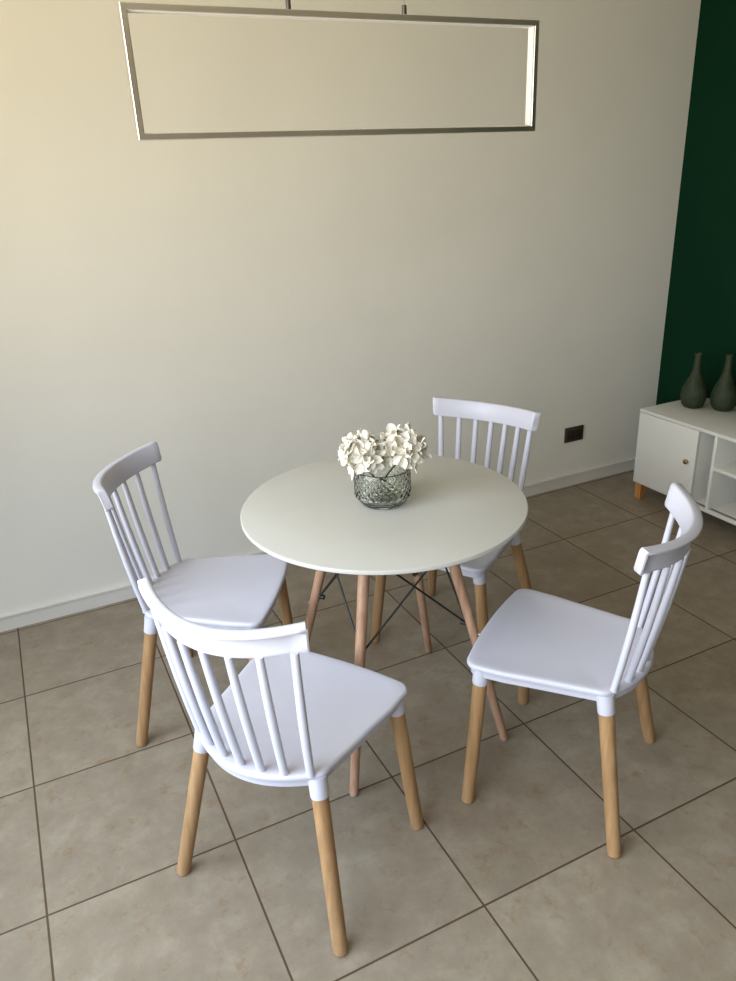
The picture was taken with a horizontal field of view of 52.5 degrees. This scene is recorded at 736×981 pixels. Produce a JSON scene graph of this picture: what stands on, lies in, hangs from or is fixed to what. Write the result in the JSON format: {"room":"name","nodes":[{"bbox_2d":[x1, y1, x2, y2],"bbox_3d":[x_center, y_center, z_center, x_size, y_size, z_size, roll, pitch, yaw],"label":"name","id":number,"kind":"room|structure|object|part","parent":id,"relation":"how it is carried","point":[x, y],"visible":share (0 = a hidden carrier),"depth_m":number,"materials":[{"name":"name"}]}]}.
{"room":"dining room","nodes":[
{"label":"dining room","id":0,"kind":"room"},
{"bbox_2d":[0,0,700,614],"bbox_3d":[-0.488,-0.914,2.904,4.706,2.620,0.120,-13,25,-23],"label":"wall","id":1,"kind":"structure","parent":0,"point":[241,308],"depth_m":2.97,"materials":[{"name":"paint"}]},
{"bbox_2d":[0,457,634,631],"bbox_3d":[-0.405,0.284,3.343,4.466,0.067,0.016,-13,25,-23],"label":"baseboard","id":2,"kind":"structure","parent":1,"relation":"attached to","point":[33,615],"depth_m":3.05,"materials":[{"name":"paint"}]},
{"bbox_2d":[564,425,583,442],"bbox_3d":[1.075,-0.295,3.897,0.120,0.080,0.012,-13,25,-23],"label":"wall socket","id":3,"kind":"object","parent":1,"relation":"attached to","point":[575,433],"visible":1,"depth_m":3.89,"materials":[{"name":"brown plastic"}]},
{"bbox_2d":[0,469,735,980],"bbox_3d":[0.743,1.223,1.208,4.706,0.100,5.453,-13,25,-23],"label":"floor","id":4,"kind":"structure","parent":0,"point":[519,881],"depth_m":2.01,"materials":[{"name":"tile"}]},
{"bbox_2d":[92,441,292,746],"bbox_3d":[-0.515,0.306,2.318,0.500,0.838,0.495,0,23,6],"label":"spindle chair","id":5,"kind":"object","parent":4,"relation":"on","point":[242,591],"visible":0.77,"depth_m":2.27,"materials":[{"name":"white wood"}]},
{"bbox_3d":[-0.726,-0.043,2.192,0.108,0.080,0.416,0,23,6],"label":"rail","id":6,"kind":"part","parent":5,"relation":"part of","materials":[{"name":"white plastic"}]},
{"bbox_3d":[-0.664,0.590,2.243,0.129,0.386,0.038,-21,29,-37],"label":"leg","id":7,"kind":"part","parent":5,"relation":"part of","materials":[{"name":"brown wood"}]},
{"bbox_3d":[-0.481,0.310,2.317,0.434,0.039,0.426,0,23,6],"label":"seat","id":8,"kind":"part","parent":5,"relation":"part of","materials":[{"name":"white plastic"}]},
{"bbox_3d":[-0.280,0.433,2.575,0.037,0.382,0.082,8,25,23],"label":"leg","id":9,"kind":"part","parent":5,"relation":"part of","materials":[{"name":"brown wood"}]},
{"bbox_2d":[137,577,423,956],"bbox_3d":[-0.192,0.538,1.734,0.495,0.838,0.500,10,26,27],"label":"spindle chair","id":10,"kind":"object","parent":4,"relation":"on","point":[293,715],"visible":1,"depth_m":1.62,"materials":[{"name":"white plastic"}]},
{"bbox_3d":[-0.421,0.767,1.797,0.129,0.386,0.038,-8,23,-12],"label":"leg","id":11,"kind":"part","parent":10,"relation":"part of","materials":[{"name":"brown wood"}]},
{"bbox_3d":[-0.303,0.260,1.429,0.416,0.080,0.108,10,26,27],"label":"rail","id":12,"kind":"part","parent":10,"relation":"part of","materials":[{"name":"white plastic"}]},
{"bbox_3d":[-0.176,0.530,1.762,0.426,0.039,0.434,10,26,27],"label":"seat","id":13,"kind":"part","parent":10,"relation":"part of","materials":[{"name":"white plastic"}]},
{"bbox_3d":[-0.081,0.827,1.619,0.038,0.386,0.129,-9,24,-16],"label":"leg","id":14,"kind":"part","parent":10,"relation":"part of","materials":[{"name":"brown wood"}]},
{"bbox_3d":[0.098,0.704,1.891,0.082,0.382,0.037,2,23,10],"label":"leg","id":15,"kind":"part","parent":10,"relation":"part of","materials":[{"name":"brown wood"}]},
{"bbox_2d":[240,455,527,796],"bbox_3d":[0.058,0.370,2.232,0.794,0.738,0.794,-13,25,-23],"label":"round table","id":16,"kind":"object","parent":4,"relation":"on","point":[455,512],"visible":0.8,"depth_m":2.00,"materials":[{"name":"paint"}]},
{"bbox_3d":[-0.167,0.350,2.327,0.224,0.710,0.033,7,25,22],"label":"leg","id":17,"kind":"part","parent":16,"relation":"part of","materials":[{"name":"brown wood"}]},
{"bbox_3d":[-0.020,0.475,2.015,0.033,0.710,0.224,5,24,17],"label":"leg","id":18,"kind":"part","parent":16,"relation":"part of","materials":[{"name":"brown wood"}]},
{"bbox_2d":[353,464,410,509],"bbox_3d":[0.040,-0.016,2.065,0.159,0.105,0.159,-13,25,-23],"label":"glass vase","id":19,"kind":"object","parent":16,"relation":"on","point":[379,492],"visible":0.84,"depth_m":2.01,"materials":[{"name":"grey"}]},
{"bbox_2d":[338,429,385,480],"bbox_3d":[-0.005,-0.071,2.035,0.142,0.209,0.134,-16,26,-28],"label":"flower","id":20,"kind":"object","parent":19,"relation":"in","point":[364,451],"visible":1,"depth_m":1.99,"materials":[{"name":"white plant"}]},
{"bbox_2d":[376,422,431,476],"bbox_3d":[0.095,-0.084,2.051,0.156,0.210,0.162,-23,30,-39],"label":"flower","id":21,"kind":"object","parent":19,"relation":"in","point":[409,448],"visible":0.98,"depth_m":2.00,"materials":[{"name":"white plant"}]},
{"bbox_3d":[0.166,0.284,2.448,0.033,0.710,0.224,7,25,23],"label":"leg","id":22,"kind":"part","parent":16,"relation":"part of","materials":[{"name":"brown wood"}]},
{"bbox_3d":[0.301,0.407,2.140,0.224,0.710,0.033,8,25,23],"label":"leg","id":23,"kind":"part","parent":16,"relation":"part of","materials":[{"name":"brown wood"}]},
{"bbox_2d":[370,397,540,680],"bbox_3d":[0.320,0.143,2.614,0.495,0.838,0.500,14,28,34],"label":"spindle chair","id":24,"kind":"object","parent":4,"relation":"on","point":[506,415],"visible":0.42,"depth_m":2.63,"materials":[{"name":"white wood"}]},
{"bbox_3d":[0.041,0.380,2.666,0.082,0.382,0.037,5,24,16],"label":"leg","id":25,"kind":"part","parent":24,"relation":"part of","materials":[{"name":"brown wood"}]},
{"bbox_3d":[0.256,0.265,2.914,0.038,0.386,0.129,-6,23,-9],"label":"leg","id":26,"kind":"part","parent":24,"relation":"part of","materials":[{"name":"brown wood"}]},
{"bbox_3d":[0.300,0.158,2.591,0.426,0.039,0.434,14,28,34],"label":"seat","id":27,"kind":"part","parent":24,"relation":"part of","materials":[{"name":"white plastic"}]},
{"bbox_3d":[0.376,0.462,2.436,0.037,0.382,0.082,-17,27,-31],"label":"leg","id":28,"kind":"part","parent":24,"relation":"part of","materials":[{"name":"brown wood"}]},
{"bbox_3d":[0.419,-0.272,2.612,0.416,0.080,0.108,14,28,34],"label":"rail","id":29,"kind":"part","parent":24,"relation":"part of","materials":[{"name":"white plastic"}]},
{"bbox_3d":[0.569,0.342,2.699,0.129,0.386,0.038,-5,23,-6],"label":"leg","id":30,"kind":"part","parent":24,"relation":"part of","materials":[{"name":"brown wood"}]},
{"bbox_2d":[461,483,702,858],"bbox_3d":[0.552,0.411,1.954,0.500,0.838,0.495,10,26,28],"label":"spindle chair","id":31,"kind":"object","parent":4,"relation":"on","point":[538,640],"visible":1,"depth_m":1.88,"materials":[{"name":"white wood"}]},
{"bbox_3d":[0.280,0.661,1.973,0.081,0.382,0.037,-21,29,-37],"label":"leg","id":32,"kind":"part","parent":31,"relation":"part of","materials":[{"name":"brown wood"}]},
{"bbox_3d":[0.484,0.513,2.303,0.037,0.382,0.081,2,23,10],"label":"leg","id":33,"kind":"part","parent":31,"relation":"part of","materials":[{"name":"brown wood"}]},
{"bbox_3d":[0.523,0.410,1.971,0.434,0.039,0.426,10,26,28],"label":"seat","id":34,"kind":"part","parent":31,"relation":"part of","materials":[{"name":"white plastic"}]},
{"bbox_3d":[0.589,0.711,1.821,0.038,0.386,0.129,-8,23,-12],"label":"leg","id":35,"kind":"part","parent":31,"relation":"part of","materials":[{"name":"brown wood"}]},
{"bbox_3d":[0.780,0.572,2.129,0.129,0.386,0.038,-9,24,-15],"label":"leg","id":36,"kind":"part","parent":31,"relation":"part of","materials":[{"name":"brown wood"}]},
{"bbox_3d":[0.707,0.093,1.715,0.108,0.080,0.416,10,26,28],"label":"rail","id":37,"kind":"part","parent":31,"relation":"part of","materials":[{"name":"white plastic"}]},
{"bbox_2d":[633,398,735,525],"bbox_3d":[1.840,0.026,3.189,0.422,0.472,1.500,-13,25,-23],"label":"sideboard","id":38,"kind":"object","parent":4,"relation":"on","point":[695,449],"visible":0.81,"depth_m":3.48,"materials":[{"name":"laminate"}]},
{"bbox_3d":[1.390,-0.008,3.811,0.040,0.090,0.040,-13,25,-23],"label":"leg","id":39,"kind":"part","parent":38,"relation":"part of","materials":[{"name":"brown wood"}]},
{"bbox_3d":[1.425,-0.159,3.581,0.016,0.363,0.356,-13,25,-23],"label":"door","id":40,"kind":"part","parent":38,"relation":"part of","materials":[{"name":"laminate"}]},
{"bbox_2d":[680,352,706,408],"bbox_3d":[1.575,-0.530,3.589,0.119,0.264,0.119,-13,25,-23],"label":"bottle vase","id":41,"kind":"object","parent":38,"relation":"on","point":[693,395],"visible":1,"depth_m":3.56,"materials":[{"name":"green ceramic"}]},
{"bbox_2d":[710,354,735,411],"bbox_3d":[1.692,-0.510,3.529,0.119,0.264,0.119,-13,25,-23],"label":"bottle vase","id":42,"kind":"object","parent":38,"relation":"on","point":[723,394],"visible":1,"depth_m":3.51,"materials":[{"name":"green ceramic"}]},
{"bbox_2d":[714,462,735,478],"bbox_3d":[1.847,-0.038,3.163,0.391,0.016,0.589,-13,25,-23],"label":"shelf","id":43,"kind":"object","parent":38,"relation":"attached to","point":[726,468],"depth_m":3.32,"materials":[{"name":"laminate"}]},
{"bbox_2d":[656,0,735,405],"bbox_3d":[2.769,-0.481,1.528,0.120,2.620,5.333,-13,25,-23],"label":"wall","id":44,"kind":"structure","parent":0,"point":[701,302],"depth_m":3.57,"materials":[{"name":"green paint"}]},
{"bbox_3d":[0.629,-1.281,0.152,4.706,0.100,5.453,-13,25,-23],"label":"ceiling","id":45,"kind":"structure","parent":0,"visible":0},
{"bbox_2d":[117,0,539,140],"bbox_3d":[-0.049,-1.264,1.546,0.989,0.958,0.060,-12,25,-22],"label":"pendant light","id":46,"kind":"object","parent":45,"relation":"hanging from","point":[124,8],"visible":1,"depth_m":1.64,"materials":[{"name":"silver metal"}]}
]}

